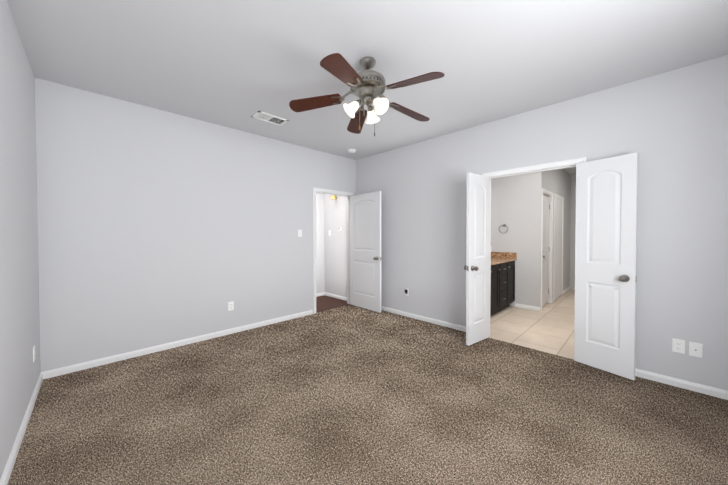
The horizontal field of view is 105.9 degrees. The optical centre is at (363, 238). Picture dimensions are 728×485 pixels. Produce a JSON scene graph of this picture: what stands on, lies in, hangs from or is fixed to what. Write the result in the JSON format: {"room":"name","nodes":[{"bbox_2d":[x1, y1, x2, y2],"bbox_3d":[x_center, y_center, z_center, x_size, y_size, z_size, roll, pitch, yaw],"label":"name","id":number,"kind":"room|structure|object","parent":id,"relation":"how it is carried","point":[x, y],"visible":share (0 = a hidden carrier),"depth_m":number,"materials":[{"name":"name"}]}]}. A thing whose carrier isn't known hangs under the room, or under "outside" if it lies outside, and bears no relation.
{"room":"empty bedroom","nodes":[
{"label":"empty bedroom","id":0,"kind":"room"},
{"bbox_2d":[0,0,40,478],"bbox_3d":[-1.358,-0.057,0.790,0.120,2.740,4.919,-1,1,-45],"label":"wall","id":1,"kind":"structure","parent":0,"point":[20,370],"depth_m":1.79,"materials":[{"name":"grey paint"}]},
{"bbox_2d":[0,372,44,484],"bbox_3d":[-1.309,1.278,0.858,0.014,0.068,4.679,-1,1,-45],"label":"baseboard","id":2,"kind":"structure","parent":1,"relation":"attached to","point":[6,474],"depth_m":1.75,"materials":[{"name":"white wood"}]},
{"bbox_2d":[33,345,35,361],"bbox_3d":[-2.680,0.933,2.236,0.008,0.116,0.072,-1,1,-45],"label":"outlet","id":3,"kind":"object","parent":1,"relation":"attached to","point":[34,358],"visible":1,"depth_m":2.23,"materials":[{"name":"white plastic"}]},
{"bbox_2d":[35,78,355,371],"bbox_3d":[-1.599,-0.106,3.925,4.186,2.740,0.120,-1,1,-45],"label":"wall","id":4,"kind":"structure","parent":0,"point":[156,227],"depth_m":3.12,"materials":[{"name":"grey paint"}]},
{"bbox_2d":[44,310,312,378],"bbox_3d":[-1.893,1.236,3.559,2.920,0.068,0.014,-1,1,-45],"label":"baseboard","id":5,"kind":"structure","parent":4,"relation":"attached to","point":[102,361],"depth_m":3.13,"materials":[{"name":"white wood"}]},
{"bbox_2d":[228,301,233,310],"bbox_3d":[-1.777,0.900,3.673,0.072,0.116,0.008,-1,1,-45],"label":"outlet","id":6,"kind":"object","parent":4,"relation":"attached to","point":[230,306],"visible":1,"depth_m":3.67,"materials":[{"name":"white plastic"}]},
{"bbox_2d":[313,187,353,313],"bbox_3d":[-0.567,0.191,4.949,0.914,2.110,0.152,-1,1,-45],"label":"door frame","id":7,"kind":"structure","parent":4,"relation":"attached to","point":[331,192],"depth_m":4.79,"materials":[{"name":"white wood"}]},
{"bbox_2d":[350,191,381,312],"bbox_3d":[0.003,0.219,4.878,0.175,2.030,0.793,-1,1,-45],"label":"hall door","id":8,"kind":"structure","parent":4,"relation":"in","point":[365,251],"depth_m":4.83,"materials":[{"name":"white wood"}]},
{"bbox_2d":[316,193,324,292],"bbox_3d":[-2.944,-0.105,4.013,5.736,2.740,0.120,-1,1,-45],"label":"wall","id":9,"kind":"structure","parent":0,"point":[320,274],"depth_m":5.90,"materials":[{"name":"grey paint"}]},
{"bbox_2d":[316,295,350,312],"bbox_3d":[-2.503,1.311,3.762,5.736,0.074,1.127,-1,1,-45],"label":"floor","id":10,"kind":"structure","parent":0,"point":[324,303],"depth_m":5.30,"materials":[{"name":"brown wood"}]},
{"bbox_2d":[7,305,727,484],"bbox_3d":[0.090,1.329,2.157,4.068,0.080,4.801,-1,1,-45],"label":"floor carpet","id":11,"kind":"object","parent":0,"point":[350,395],"visible":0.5,"depth_m":1.99,"materials":[{"name":"brown carpet"}]},
{"bbox_2d":[7,0,727,174],"bbox_3d":[1.252,-1.518,3.087,10.440,0.100,7.308,-1,1,-45],"label":"ceiling","id":12,"kind":"structure","parent":0,"point":[236,64],"depth_m":2.15,"materials":[{"name":"grey paint"}]},
{"bbox_2d":[251,111,288,125],"bbox_3d":[-1.143,-1.463,3.352,0.380,0.010,0.210,-1,1,-45],"label":"ceiling vent","id":13,"kind":"object","parent":12,"relation":"in","point":[269,118],"visible":0.96,"depth_m":3.34,"materials":[{"name":"white plastic"}]},
{"bbox_2d":[348,149,355,152],"bbox_3d":[-0.203,-1.469,4.612,0.136,0.041,0.136,-1,1,-45],"label":"smoke detector","id":14,"kind":"object","parent":12,"relation":"attached to","point":[351,150],"visible":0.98,"depth_m":4.58,"materials":[{"name":"white plastic"}]},
{"bbox_2d":[289,53,444,135],"bbox_3d":[0.069,-1.149,2.238,1.254,0.607,1.228,-1,1,-45],"label":"ceiling fan","id":15,"kind":"object","parent":12,"relation":"hanging from","point":[367,86],"visible":1,"depth_m":2.21,"materials":[{"name":"brown wood"}]},
{"bbox_2d":[491,173,532,306],"bbox_3d":[2.690,-0.133,5.122,0.120,2.740,0.829,-1,1,-45],"label":"wall","id":16,"kind":"structure","parent":0,"point":[512,203],"depth_m":4.96,"materials":[{"name":"grey paint"}]},
{"bbox_2d":[491,252,516,259],"bbox_3d":[2.559,0.299,5.160,0.020,0.100,0.555,-1,1,-45],"label":"backsplash","id":17,"kind":"structure","parent":16,"relation":"attached to","point":[492,253],"depth_m":5.10,"materials":[{"name":"brown stone"}]},
{"bbox_2d":[515,303,539,310],"bbox_3d":[2.884,1.207,4.855,0.014,0.068,0.389,-1,1,-45],"label":"baseboard","id":18,"kind":"structure","parent":16,"relation":"attached to","point":[535,308],"depth_m":4.85,"materials":[{"name":"white wood"}]},
{"bbox_2d":[324,55,727,390],"bbox_3d":[1.179,-0.112,4.006,0.120,2.740,5.928,-1,1,-45],"label":"wall","id":19,"kind":"structure","parent":0,"point":[670,128],"depth_m":2.55,"materials":[{"name":"grey paint"}]},
{"bbox_2d":[324,292,346,300],"bbox_3d":[-0.546,1.200,5.680,0.014,0.068,0.870,-1,1,-45],"label":"baseboard","id":20,"kind":"structure","parent":19,"relation":"attached to","point":[331,295],"depth_m":5.72,"materials":[{"name":"white wood"}]},
{"bbox_2d":[381,306,465,331],"bbox_3d":[0.681,1.218,4.437,0.016,0.068,2.383,-1,1,-45],"label":"baseboard","id":21,"kind":"structure","parent":19,"relation":"attached to","point":[454,326],"depth_m":4.16,"materials":[{"name":"white wood"}]},
{"bbox_2d":[464,172,489,345],"bbox_3d":[1.389,0.240,3.387,0.469,2.030,0.175,-1,1,-45],"label":"bathroom door","id":22,"kind":"structure","parent":19,"relation":"in","point":[477,267],"depth_m":3.33,"materials":[{"name":"white wood"}]},
{"bbox_2d":[482,157,585,335],"bbox_3d":[1.943,0.213,3.238,0.152,2.110,1.047,-1,1,-45],"label":"door frame","id":23,"kind":"structure","parent":19,"relation":"attached to","point":[562,164],"depth_m":3.19,"materials":[{"name":"white wood"}]},
{"bbox_2d":[574,153,637,379],"bbox_3d":[2.296,0.250,2.635,0.208,2.030,0.453,-1,1,-45],"label":"bathroom door","id":24,"kind":"structure","parent":19,"relation":"in","point":[606,260],"depth_m":2.62,"materials":[{"name":"white wood"}]},
{"bbox_2d":[672,338,684,353],"bbox_3d":[2.717,0.927,2.376,0.008,0.116,0.072,-1,1,-45],"label":"outlet","id":25,"kind":"object","parent":19,"relation":"attached to","point":[678,345],"visible":1,"depth_m":2.37,"materials":[{"name":"white plastic"}]},
{"bbox_2d":[635,368,727,399],"bbox_3d":[2.694,1.246,2.401,0.014,0.068,1.189,-1,1,-45],"label":"baseboard","id":26,"kind":"structure","parent":19,"relation":"attached to","point":[652,376],"depth_m":2.35,"materials":[{"name":"white wood"}]},
{"bbox_2d":[689,342,702,357],"bbox_3d":[2.781,0.932,2.306,0.016,0.116,0.072,-1,1,-45],"label":"outlet","id":27,"kind":"object","parent":19,"relation":"attached to","point":[695,349],"visible":1,"depth_m":2.31,"materials":[{"name":"white plastic"}]},
{"bbox_2d":[489,289,574,358],"bbox_3d":[4.161,1.292,4.190,4.582,0.076,4.491,-1,1,-45],"label":"floor","id":28,"kind":"structure","parent":0,"point":[549,328],"depth_m":3.95,"materials":[{"name":"beige tile"}]},
{"bbox_2d":[490,260,514,315],"bbox_3d":[2.023,0.819,4.645,1.520,0.856,0.586,-1,1,-45],"label":"bathroom vanity","id":29,"kind":"object","parent":28,"relation":"on","point":[502,280],"depth_m":4.53,"materials":[{"name":"wood"}]},
{"bbox_2d":[491,256,513,263],"bbox_3d":[2.015,0.375,4.638,1.530,0.032,0.575,-1,1,-45],"label":"countertop","id":30,"kind":"structure","parent":29,"relation":"on","point":[494,259],"depth_m":4.93,"materials":[{"name":"brown stone"}]},
{"bbox_2d":[532,169,570,310],"bbox_3d":[3.950,-0.144,5.700,2.724,2.740,0.120,-1,1,-45],"label":"wall","id":31,"kind":"structure","parent":0,"point":[558,181],"depth_m":4.99,"materials":[{"name":"grey paint"}]},
{"bbox_2d":[542,194,549,305],"bbox_3d":[3.295,0.210,5.054,0.689,2.030,0.175,-1,1,-45],"label":"closet door","id":32,"kind":"structure","parent":31,"relation":"in","point":[546,251],"depth_m":5.12,"materials":[{"name":"white wood"}]},
{"bbox_2d":[541,188,552,310],"bbox_3d":[3.291,0.182,5.053,0.810,2.110,0.152,-1,1,-45],"label":"trim","id":33,"kind":"structure","parent":31,"relation":"attached to","point":[550,278],"depth_m":5.25,"materials":[{"name":"white wood"}]},
{"bbox_2d":[553,193,563,300],"bbox_3d":[4.011,0.169,5.668,0.850,2.115,0.018,-1,1,-45],"label":"door","id":34,"kind":"structure","parent":31,"relation":"attached to","point":[558,246],"depth_m":5.64,"materials":[{"name":"white wood"}]},
{"bbox_2d":[570,174,575,288],"bbox_3d":[6.164,-0.145,5.482,0.120,2.740,3.542,-1,1,-45],"label":"wall","id":35,"kind":"structure","parent":0,"point":[572,230],"depth_m":6.57,"materials":[{"name":"grey paint"}]}
]}

